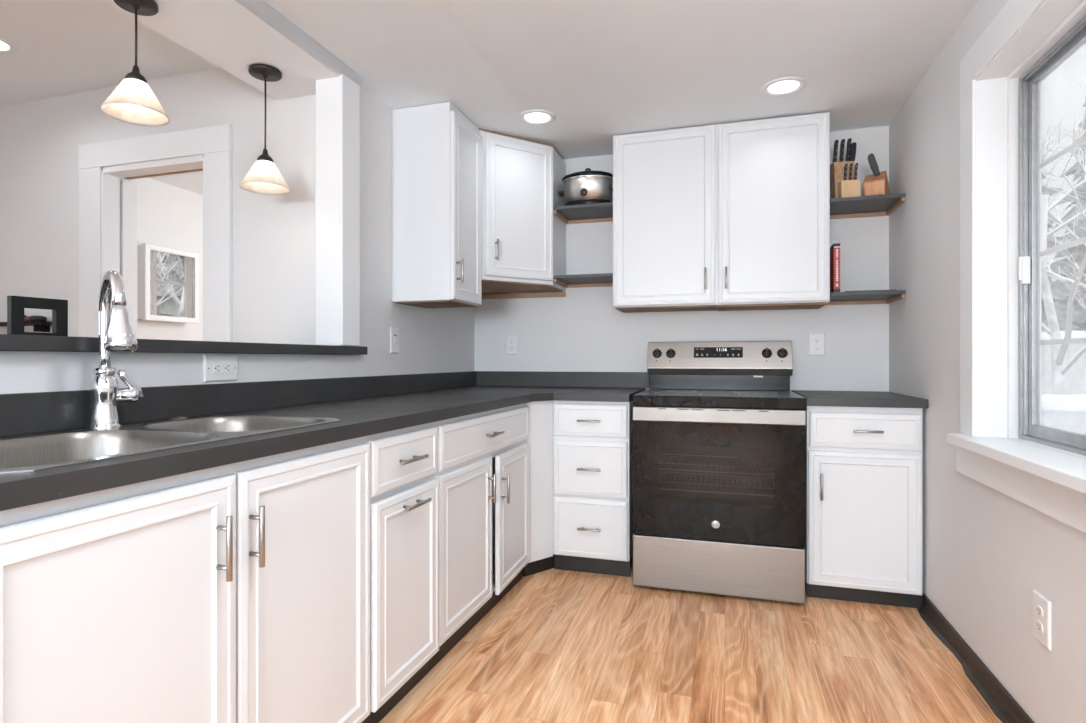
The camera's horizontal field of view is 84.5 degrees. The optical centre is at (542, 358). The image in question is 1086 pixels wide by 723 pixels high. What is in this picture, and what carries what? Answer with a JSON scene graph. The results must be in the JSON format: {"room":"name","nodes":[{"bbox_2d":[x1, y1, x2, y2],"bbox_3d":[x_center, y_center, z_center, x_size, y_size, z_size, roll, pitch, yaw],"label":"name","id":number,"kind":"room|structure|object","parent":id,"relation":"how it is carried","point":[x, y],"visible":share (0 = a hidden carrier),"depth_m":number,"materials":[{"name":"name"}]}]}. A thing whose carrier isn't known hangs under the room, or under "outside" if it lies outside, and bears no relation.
{"room":"kitchen","nodes":[
{"label":"kitchen","id":0,"kind":"room"},
{"bbox_2d":[0,0,219,105],"bbox_3d":[-3.936,-1.425,-0.843,3.240,0.120,8.375,0,0,17],"label":"ceiling","id":1,"kind":"structure","parent":0,"point":[66,47],"depth_m":2.64,"materials":[{"name":"paint"}]},
{"bbox_2d":[0,37,18,53],"bbox_3d":[-2.385,-1.360,2.571,0.192,0.008,0.192,0,0,17],"label":"recessed light","id":2,"kind":"object","parent":1,"relation":"in","point":[6,47],"visible":1,"depth_m":2.61,"materials":[{"name":"paint"}]},
{"bbox_2d":[0,68,315,344],"bbox_3d":[-2.517,-0.213,3.176,3.334,2.600,0.140,0,0,17],"label":"wall","id":3,"kind":"structure","parent":0,"point":[274,236],"depth_m":2.84,"materials":[{"name":"paint"}]},
{"bbox_2d":[0,321,51,331],"bbox_3d":[-2.932,-0.165,3.176,0.900,0.051,0.100,0,0,17],"label":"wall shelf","id":4,"kind":"object","parent":3,"relation":"attached to","point":[38,326],"visible":0.85,"depth_m":3.06,"materials":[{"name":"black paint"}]},
{"bbox_2d":[28,315,46,320],"bbox_3d":[-2.592,-0.206,3.065,0.076,0.031,0.076,0,0,17],"label":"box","id":5,"kind":"object","parent":4,"relation":"on","point":[34,317],"visible":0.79,"depth_m":3.04,"materials":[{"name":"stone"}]},
{"bbox_2d":[79,124,232,341],"bbox_3d":[-1.873,0.001,2.978,0.952,2.172,0.184,0,0,17],"label":"door frame","id":6,"kind":"structure","parent":3,"relation":"attached to","point":[107,204],"depth_m":2.94,"materials":[{"name":"paint"}]},
{"bbox_2d":[125,169,202,178],"bbox_3d":[-1.864,-0.937,3.003,0.621,0.009,0.020,0,0,17],"label":"trim","id":7,"kind":"structure","parent":3,"relation":"attached to","point":[195,170],"depth_m":3.02,"materials":[{"name":"brown wood"}]},
{"bbox_2d":[131,178,202,340],"bbox_3d":[-1.461,-0.163,4.937,2.570,2.500,3.845,0,0,17],"label":"wall","id":8,"kind":"structure","parent":0,"point":[169,216],"depth_m":4.50,"materials":[{"name":"paint"}]},
{"bbox_2d":[137,243,198,323],"bbox_3d":[-2.774,-0.543,4.411,0.122,0.540,0.450,0,0,17],"label":"medicine cabinet","id":9,"kind":"object","parent":8,"relation":"attached to","point":[167,278],"visible":0.98,"depth_m":4.36,"materials":[{"name":"paint"}]},
{"bbox_2d":[150,250,193,317],"bbox_3d":[-2.731,-0.543,4.398,0.012,0.472,0.382,0,0,17],"label":"mirror","id":10,"kind":"object","parent":9,"relation":"attached to","point":[171,271],"depth_m":4.39,"materials":[{"name":"silver metal"}]},
{"bbox_2d":[150,171,202,194],"bbox_3d":[-1.478,-1.363,4.879,2.570,0.100,3.725,0,0,17],"label":"ceiling","id":11,"kind":"structure","parent":0,"point":[193,182],"depth_m":4.39,"materials":[{"name":"paint"}]},
{"bbox_2d":[104,0,362,99],"bbox_3d":[-2.189,-1.292,-1.302,0.450,0.242,8.235,0,0,17],"label":"beam","id":12,"kind":"structure","parent":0,"point":[233,35],"depth_m":2.21,"materials":[{"name":"paint"}]},
{"bbox_2d":[100,0,169,125],"bbox_3d":[-1.328,-0.982,1.949,0.187,0.376,0.187,0,0,17],"label":"pendant light","id":13,"kind":"object","parent":12,"relation":"hanging from","point":[133,101],"visible":1,"depth_m":1.94,"materials":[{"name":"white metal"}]},
{"bbox_2d":[240,63,289,194],"bbox_3d":[-1.127,-0.930,2.425,0.187,0.480,0.187,0,0,17],"label":"pendant light","id":14,"kind":"object","parent":12,"relation":"hanging from","point":[264,177],"visible":1,"depth_m":2.40,"materials":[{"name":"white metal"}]},
{"bbox_2d":[0,86,474,393],"bbox_3d":[-1.134,-0.153,1.789,0.120,2.480,4.362,0,0,17],"label":"wall","id":15,"kind":"structure","parent":0,"point":[431,340],"depth_m":2.70,"materials":[{"name":"paint"}]},
{"bbox_2d":[0,334,367,354],"bbox_3d":[-1.411,-0.037,1.210,0.395,0.035,3.092,0,0,17],"label":"bar ledge","id":16,"kind":"object","parent":15,"relation":"on","point":[8,342],"visible":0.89,"depth_m":1.73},
{"bbox_2d":[7,295,67,335],"bbox_3d":[-1.225,-0.101,1.450,0.018,0.094,0.118,0,0,23],"label":"picture frame","id":17,"kind":"object","parent":16,"relation":"on","point":[16,305],"visible":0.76,"depth_m":1.44,"materials":[{"name":"black paint"}]},
{"bbox_2d":[316,74,359,345],"bbox_3d":[-0.874,-0.634,2.545,0.135,1.157,0.125,0,0,17],"label":"post","id":18,"kind":"object","parent":16,"relation":"on","point":[337,98],"visible":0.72,"depth_m":2.49,"materials":[{"name":"paint"}]},
{"bbox_2d":[203,355,237,381],"bbox_3d":[-1.028,0.029,1.912,0.009,0.084,0.134,0,0,17],"label":"wall outlet","id":19,"kind":"object","parent":15,"relation":"attached to","point":[215,367],"visible":1,"depth_m":1.90,"materials":[{"name":"white plastic"}]},
{"bbox_2d":[214,363,230,373],"bbox_3d":[-1.026,0.029,1.912,0.003,0.033,0.068,0,0,17],"label":"receptacle","id":20,"kind":"object","parent":19,"relation":"attached to","point":[219,368],"depth_m":1.91,"materials":[{"name":"white plastic"}]},
{"bbox_2d":[0,371,475,436],"bbox_3d":[-0.889,0.125,2.351,0.020,0.094,3.141,0,0,17],"label":"backsplash","id":21,"kind":"structure","parent":15,"relation":"attached to","point":[37,412],"depth_m":1.83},
{"bbox_2d":[390,327,398,352],"bbox_3d":[-0.722,-0.091,2.917,0.011,0.126,0.076,0,0,17],"label":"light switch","id":22,"kind":"object","parent":15,"relation":"attached to","point":[394,332],"visible":1,"depth_m":2.91,"materials":[{"name":"white plastic"}]},
{"bbox_2d":[392,102,481,307],"bbox_3d":[-0.510,-0.742,3.014,0.360,0.938,0.345,0,0,17],"label":"upper cabinet","id":23,"kind":"object","parent":15,"relation":"attached to","point":[437,149],"visible":1,"depth_m":2.86,"materials":[{"name":"paint"}]},
{"bbox_2d":[479,129,565,293],"bbox_3d":[-0.240,-0.814,3.456,0.617,0.798,0.649,0,0,17],"label":"upper cabinet","id":24,"kind":"object","parent":15,"relation":"attached to","point":[524,241],"visible":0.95,"depth_m":3.28,"materials":[{"name":"paint"}]},
{"bbox_2d":[482,273,612,298],"bbox_3d":[-0.019,-0.429,3.574,0.934,0.092,0.294,0,0,17],"label":"shelf","id":25,"kind":"object","parent":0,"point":[603,279],"visible":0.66,"depth_m":3.60,"materials":[{"name":"paint"}]},
{"bbox_2d":[264,0,976,158],"bbox_3d":[-0.665,-1.313,-1.072,2.592,0.200,9.842,0,0,17],"label":"ceiling","id":26,"kind":"structure","parent":0,"point":[605,69],"depth_m":2.43,"materials":[{"name":"paint"}]},
{"bbox_2d":[518,109,555,124],"bbox_3d":[-0.030,-1.227,3.042,0.192,0.008,0.192,0,0,17],"label":"recessed light","id":27,"kind":"object","parent":26,"relation":"in","point":[536,116],"visible":1,"depth_m":3.04,"materials":[{"name":"paint"}]},
{"bbox_2d":[761,77,806,96],"bbox_3d":[1.090,-1.231,2.707,0.192,0.008,0.192,0,0,17],"label":"recessed light","id":28,"kind":"object","parent":26,"relation":"in","point":[783,86],"visible":1,"depth_m":2.70,"materials":[{"name":"paint"}]},
{"bbox_2d":[475,126,888,391],"bbox_3d":[0.726,-0.153,3.576,2.638,2.480,0.140,0,0,17],"label":"wall","id":29,"kind":"structure","parent":0,"point":[579,331],"depth_m":3.47,"materials":[{"name":"paint"}]},
{"bbox_2d":[506,335,517,354],"bbox_3d":[-0.198,-0.088,3.778,0.082,0.126,0.009,0,0,17],"label":"wall outlet","id":30,"kind":"object","parent":29,"relation":"attached to","point":[511,340],"visible":1,"depth_m":3.77,"materials":[{"name":"white plastic"}]},
{"bbox_2d":[476,371,649,387],"bbox_3d":[0.102,0.125,3.681,1.102,0.094,0.020,0,0,17],"label":"backsplash","id":31,"kind":"structure","parent":29,"relation":"attached to","point":[483,378],"depth_m":3.66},
{"bbox_2d":[553,202,612,223],"bbox_3d":[0.264,-0.848,3.488,0.342,0.038,0.294,0,0,17],"label":"shelf","id":32,"kind":"object","parent":29,"relation":"attached to","point":[596,212],"visible":0.8,"depth_m":3.46,"materials":[{"name":"paint"}]},
{"bbox_2d":[558,168,612,205],"bbox_3d":[0.259,-0.984,3.449,0.344,0.235,0.234,0,0,17],"label":"slow cooker","id":33,"kind":"object","parent":32,"relation":"on","point":[589,186],"visible":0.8,"depth_m":3.36,"materials":[{"name":"silver metal"}]},
{"bbox_2d":[613,112,829,312],"bbox_3d":[0.942,-0.751,3.250,1.090,0.956,0.355,0,0,17],"label":"upper cabinet","id":34,"kind":"object","parent":29,"relation":"attached to","point":[735,216],"visible":1,"depth_m":3.10,"materials":[{"name":"paint"}]},
{"bbox_2d":[809,333,824,355],"bbox_3d":[1.496,-0.080,3.263,0.082,0.126,0.009,0,0,17],"label":"wall outlet","id":35,"kind":"object","parent":29,"relation":"attached to","point":[816,340],"visible":1,"depth_m":3.26,"materials":[{"name":"white plastic"}]},
{"bbox_2d":[813,338,819,342],"bbox_3d":[1.495,-0.101,3.260,0.035,0.027,0.003,0,0,17],"label":"receptacle","id":36,"kind":"object","parent":35,"relation":"attached to","point":[815,340],"depth_m":3.26,"materials":[{"name":"white plastic"}]},
{"bbox_2d":[826,290,905,304],"bbox_3d":[1.629,-0.312,3.064,0.329,0.038,0.310,0,0,17],"label":"shelf","id":37,"kind":"object","parent":29,"relation":"attached to","point":[861,297],"visible":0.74,"depth_m":3.02,"materials":[{"name":"paint"}]},
{"bbox_2d":[830,243,839,292],"bbox_3d":[1.483,-0.452,3.044,0.030,0.243,0.166,0,0,17],"label":"book","id":38,"kind":"object","parent":37,"relation":"on","point":[835,248],"visible":0.94,"depth_m":2.97,"materials":[{"name":"paper"}]},
{"bbox_2d":[844,290,892,291],"bbox_3d":[1.647,-0.336,3.047,0.235,0.010,0.185,0,0,16],"label":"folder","id":39,"kind":"object","parent":37,"relation":"on","point":[863,290],"visible":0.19,"depth_m":2.96,"materials":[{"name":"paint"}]},
{"bbox_2d":[830,193,905,218],"bbox_3d":[1.629,-0.778,3.064,0.329,0.038,0.310,0,0,17],"label":"shelf","id":40,"kind":"object","parent":29,"relation":"attached to","point":[874,205],"visible":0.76,"depth_m":3.03,"materials":[{"name":"paint"}]},
{"bbox_2d":[830,161,860,197],"bbox_3d":[1.537,-0.907,3.042,0.100,0.222,0.170,0,0,11],"label":"knife block","id":41,"kind":"object","parent":40,"relation":"on","point":[839,187],"visible":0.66,"depth_m":3.03,"materials":[{"name":"brown wood"}]},
{"bbox_2d":[833,140,837,162],"bbox_3d":[1.508,-1.047,3.082,0.028,0.167,0.017,0,0,-3],"label":"knife","id":42,"kind":"object","parent":41,"relation":"in","point":[836,141],"visible":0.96,"depth_m":3.07,"materials":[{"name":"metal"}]},
{"bbox_2d":[839,139,844,161],"bbox_3d":[1.538,-1.048,3.076,0.029,0.169,0.017,0,0,-3],"label":"knife","id":43,"kind":"object","parent":41,"relation":"in","point":[842,144],"visible":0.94,"depth_m":3.07,"materials":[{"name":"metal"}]},
{"bbox_2d":[844,163,847,179],"bbox_3d":[1.516,-0.911,2.995,0.020,0.137,0.013,0,0,7],"label":"knife","id":44,"kind":"object","parent":41,"relation":"in","point":[846,164],"visible":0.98,"depth_m":2.99,"materials":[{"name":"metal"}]},
{"bbox_2d":[846,138,851,160],"bbox_3d":[1.569,-1.049,3.070,0.029,0.171,0.017,0,0,-3],"label":"knife","id":45,"kind":"object","parent":41,"relation":"in","point":[849,140],"visible":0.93,"depth_m":3.06,"materials":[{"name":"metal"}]},
{"bbox_2d":[849,163,852,179],"bbox_3d":[1.539,-0.911,2.990,0.020,0.137,0.013,0,0,7],"label":"knife","id":46,"kind":"object","parent":41,"relation":"in","point":[851,164],"visible":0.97,"depth_m":2.98,"materials":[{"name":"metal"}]},
{"bbox_2d":[850,142,856,160],"bbox_3d":[1.589,-1.037,3.066,0.035,0.147,0.016,0,0,-3],"label":"knife","id":47,"kind":"object","parent":41,"relation":"in","point":[853,145],"visible":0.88,"depth_m":3.06,"materials":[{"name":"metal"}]},
{"bbox_2d":[854,163,857,179],"bbox_3d":[1.563,-0.911,2.986,0.020,0.137,0.013,0,0,7],"label":"knife","id":48,"kind":"object","parent":41,"relation":"in","point":[856,164],"visible":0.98,"depth_m":2.98,"materials":[{"name":"metal"}]},
{"bbox_2d":[863,171,889,195],"bbox_3d":[1.665,-0.866,2.975,0.117,0.139,0.134,0,0,33],"label":"knife block","id":49,"kind":"object","parent":40,"relation":"on","point":[873,185],"visible":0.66,"depth_m":2.94,"materials":[{"name":"brown wood"}]},
{"bbox_2d":[868,153,879,175],"bbox_3d":[1.651,-0.945,2.970,0.065,0.156,0.018,0,0,25],"label":"knife","id":50,"kind":"object","parent":49,"relation":"in","point":[873,164],"visible":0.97,"depth_m":2.96,"materials":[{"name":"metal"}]},
{"bbox_2d":[379,555,1001,722],"bbox_3d":[-1.970,1.147,0.683,6.112,0.120,12.440,0,0,17],"label":"floor","id":51,"kind":"structure","parent":0,"point":[561,646],"depth_m":2.12,"materials":[{"name":"wood"}]},
{"bbox_2d":[0,436,369,722],"bbox_3d":[-0.861,0.649,1.309,0.553,0.876,0.952,0,0,18],"label":"base cabinet","id":52,"kind":"object","parent":51,"relation":"on","point":[239,592],"visible":0.99,"depth_m":1.15,"materials":[{"name":"paint"}]},
{"bbox_2d":[0,371,649,510],"bbox_3d":[-0.362,0.145,2.191,1.122,0.132,3.141,0,0,17],"label":"countertop","id":53,"kind":"structure","parent":52,"relation":"on","point":[366,405],"depth_m":1.79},
{"bbox_2d":[87,270,143,429],"bbox_3d":[-1.031,-0.020,1.429,0.114,0.384,0.246,0,0,-30],"label":"faucet","id":54,"kind":"object","parent":53,"relation":"on","point":[116,332],"visible":0.98,"depth_m":1.46,"materials":[{"name":"silver metal"}]},
{"bbox_2d":[0,415,340,473],"bbox_3d":[-0.879,0.266,1.340,0.447,0.194,0.872,0,0,17],"label":"sink","id":55,"kind":"object","parent":53,"relation":"in","point":[56,450],"visible":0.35,"depth_m":1.39,"materials":[{"name":"metal"}]},
{"bbox_2d":[169,417,187,419],"bbox_3d":[-1.038,0.169,1.701,0.048,0.007,0.048,0,0,17],"label":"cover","id":56,"kind":"object","parent":53,"relation":"on","point":[173,418],"visible":0.93,"depth_m":1.69,"materials":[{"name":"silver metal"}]},
{"bbox_2d":[361,422,438,722],"bbox_3d":[-0.643,0.649,1.950,0.565,0.876,0.398,0,0,18],"label":"base cabinet","id":57,"kind":"object","parent":51,"relation":"on","point":[404,488],"visible":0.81,"depth_m":1.83,"materials":[{"name":"paint"}]},
{"bbox_2d":[429,403,528,670],"bbox_3d":[-0.432,0.649,2.585,0.568,0.876,0.936,0,0,18],"label":"base cabinet","id":58,"kind":"object","parent":51,"relation":"on","point":[482,473],"visible":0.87,"depth_m":2.40,"materials":[{"name":"paint"}]},
{"bbox_2d":[523,401,553,576],"bbox_3d":[-0.013,0.649,3.042,0.202,0.876,0.034,0,0,-40],"label":"filler panel","id":59,"kind":"object","parent":51,"relation":"on","point":[540,440],"visible":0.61,"depth_m":3.02,"materials":[{"name":"paint"}]},
{"bbox_2d":[553,400,632,576],"bbox_3d":[0.317,0.649,3.271,0.392,0.876,0.630,0,0,17],"label":"base cabinet","id":60,"kind":"object","parent":51,"relation":"on","point":[593,440],"visible":0.94,"depth_m":3.00,"materials":[{"name":"paint"}]},
{"bbox_2d":[633,340,806,603],"bbox_3d":[0.884,0.493,3.033,0.761,1.188,0.682,0,0,17],"label":"range","id":61,"kind":"object","parent":51,"relation":"on","point":[719,468],"visible":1,"depth_m":2.73,"materials":[{"name":"silver metal"}]},
{"bbox_2d":[633,406,805,547],"bbox_3d":[0.847,0.525,2.916,0.755,0.600,0.435,0,0,17],"label":"oven","id":62,"kind":"object","parent":61,"relation":"in","point":[734,476],"depth_m":2.71,"materials":[{"name":"black glass"}]},
{"bbox_2d":[633,389,806,409],"bbox_3d":[0.873,0.196,2.995,0.758,0.051,0.586,0,0,17],"label":"cooktop","id":63,"kind":"object","parent":61,"relation":"in","point":[650,399],"depth_m":2.76,"materials":[{"name":"black glass"}]},
{"bbox_2d":[804,406,923,607],"bbox_3d":[1.506,0.649,2.908,0.472,0.876,0.633,0,0,17],"label":"base cabinet","id":64,"kind":"object","parent":51,"relation":"on","point":[864,465],"visible":0.95,"depth_m":2.65,"materials":[{"name":"paint"}]},
{"bbox_2d":[791,390,927,407],"bbox_3d":[1.509,0.192,2.926,0.479,0.038,0.644,0,0,17],"label":"countertop","id":65,"kind":"structure","parent":64,"relation":"on","point":[814,397],"depth_m":2.66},
{"bbox_2d":[889,0,1085,722],"bbox_3d":[0.487,-0.153,-1.496,0.140,2.480,9.702,0,0,17],"label":"wall","id":66,"kind":"structure","parent":0,"point":[986,551],"depth_m":2.27,"materials":[{"name":"paint"}]},
{"bbox_2d":[917,595,1033,722],"bbox_3d":[0.331,1.054,-1.692,0.046,0.066,8.955,0,0,17],"label":"baseboard","id":67,"kind":"structure","parent":66,"relation":"attached to","point":[1000,701],"depth_m":2.02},
{"bbox_2d":[947,0,1085,532],"bbox_3d":[1.338,-0.331,1.397,0.222,1.484,1.623,0,0,17],"label":"window","id":68,"kind":"structure","parent":66,"relation":"in","point":[989,450],"depth_m":1.99,"materials":[{"name":"paint"}]},
{"bbox_2d":[1033,589,1050,650],"bbox_3d":[1.362,0.711,1.634,0.009,0.130,0.090,0,0,17],"label":"wall outlet","id":69,"kind":"object","parent":66,"relation":"attached to","point":[1041,604],"visible":1,"depth_m":1.62,"materials":[{"name":"white plastic"}]},
{"bbox_2d":[1036,605,1042,616],"bbox_3d":[1.359,0.690,1.635,0.003,0.027,0.035,0,0,17],"label":"receptacle","id":70,"kind":"object","parent":69,"relation":"attached to","point":[1039,608],"depth_m":1.63,"materials":[{"name":"white plastic"}]},
{"bbox_2d":[1036,620,1042,632],"bbox_3d":[1.359,0.732,1.635,0.003,0.027,0.035,0,0,17],"label":"receptacle","id":71,"kind":"object","parent":69,"relation":"attached to","point":[1039,623],"depth_m":1.63,"materials":[{"name":"white plastic"}]},
{"label":"outside","id":72,"kind":"structure","parent":0,"visible":0},
{"bbox_3d":[18.901,1.647,8.880,29.008,0.120,52.000,0,0,17],"label":"ground","id":73,"kind":"structure","parent":72,"visible":0},
{"bbox_2d":[1042,120,1068,145],"bbox_3d":[9.648,-2.029,16.317,4.860,7.253,5.662,0,0,-3],"label":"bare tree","id":74,"kind":"object","parent":73,"relation":"on","point":[1062,120],"visible":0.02,"depth_m":13.88,"materials":[{"name":"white plant"}]},
{"bbox_2d":[1026,394,1085,456],"bbox_3d":[6.115,0.971,5.665,7.100,1.233,0.401,0,0,42],"label":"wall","id":75,"kind":"structure","parent":73,"relation":"on","point":[1062,412],"depth_m":6.14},
{"bbox_2d":[1042,161,1079,331],"bbox_3d":[13.018,-4.508,16.976,4.565,12.190,4.630,0,0,-43],"label":"conifer tree","id":76,"kind":"object","parent":73,"relation":"on","point":[1057,297],"visible":0.02,"depth_m":16.12,"materials":[{"name":"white plant"}]},
{"bbox_2d":[1042,331,1085,394],"bbox_3d":[8.536,0.586,7.437,9.100,2.003,0.450,0,0,42],"label":"snow","id":77,"kind":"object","parent":73,"relation":"on","point":[1075,377],"depth_m":8.30,"materials":[{"name":"white snow"}]},
{"bbox_2d":[1042,82,1085,394],"bbox_3d":[6.032,-1.222,7.533,4.133,5.623,4.309,0,0,-28],"label":"bare tree","id":78,"kind":"object","parent":73,"relation":"on","point":[1058,351],"visible":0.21,"depth_m":7.65,"materials":[{"name":"grey plant"}]},
{"bbox_2d":[1042,119,1085,296],"bbox_3d":[9.465,-1.226,10.646,3.160,5.636,4.870,0,0,-43],"label":"bare tree","id":79,"kind":"object","parent":73,"relation":"on","point":[1050,271],"visible":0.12,"depth_m":10.72,"materials":[{"name":"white plant"}]},
{"bbox_2d":[1052,98,1085,330],"bbox_3d":[18.971,-5.568,19.881,5.193,14.310,5.470,0,0,26],"label":"conifer tree","id":80,"kind":"object","parent":73,"relation":"on","point":[1079,313],"visible":0.37,"depth_m":20.14,"materials":[{"name":"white plant"}]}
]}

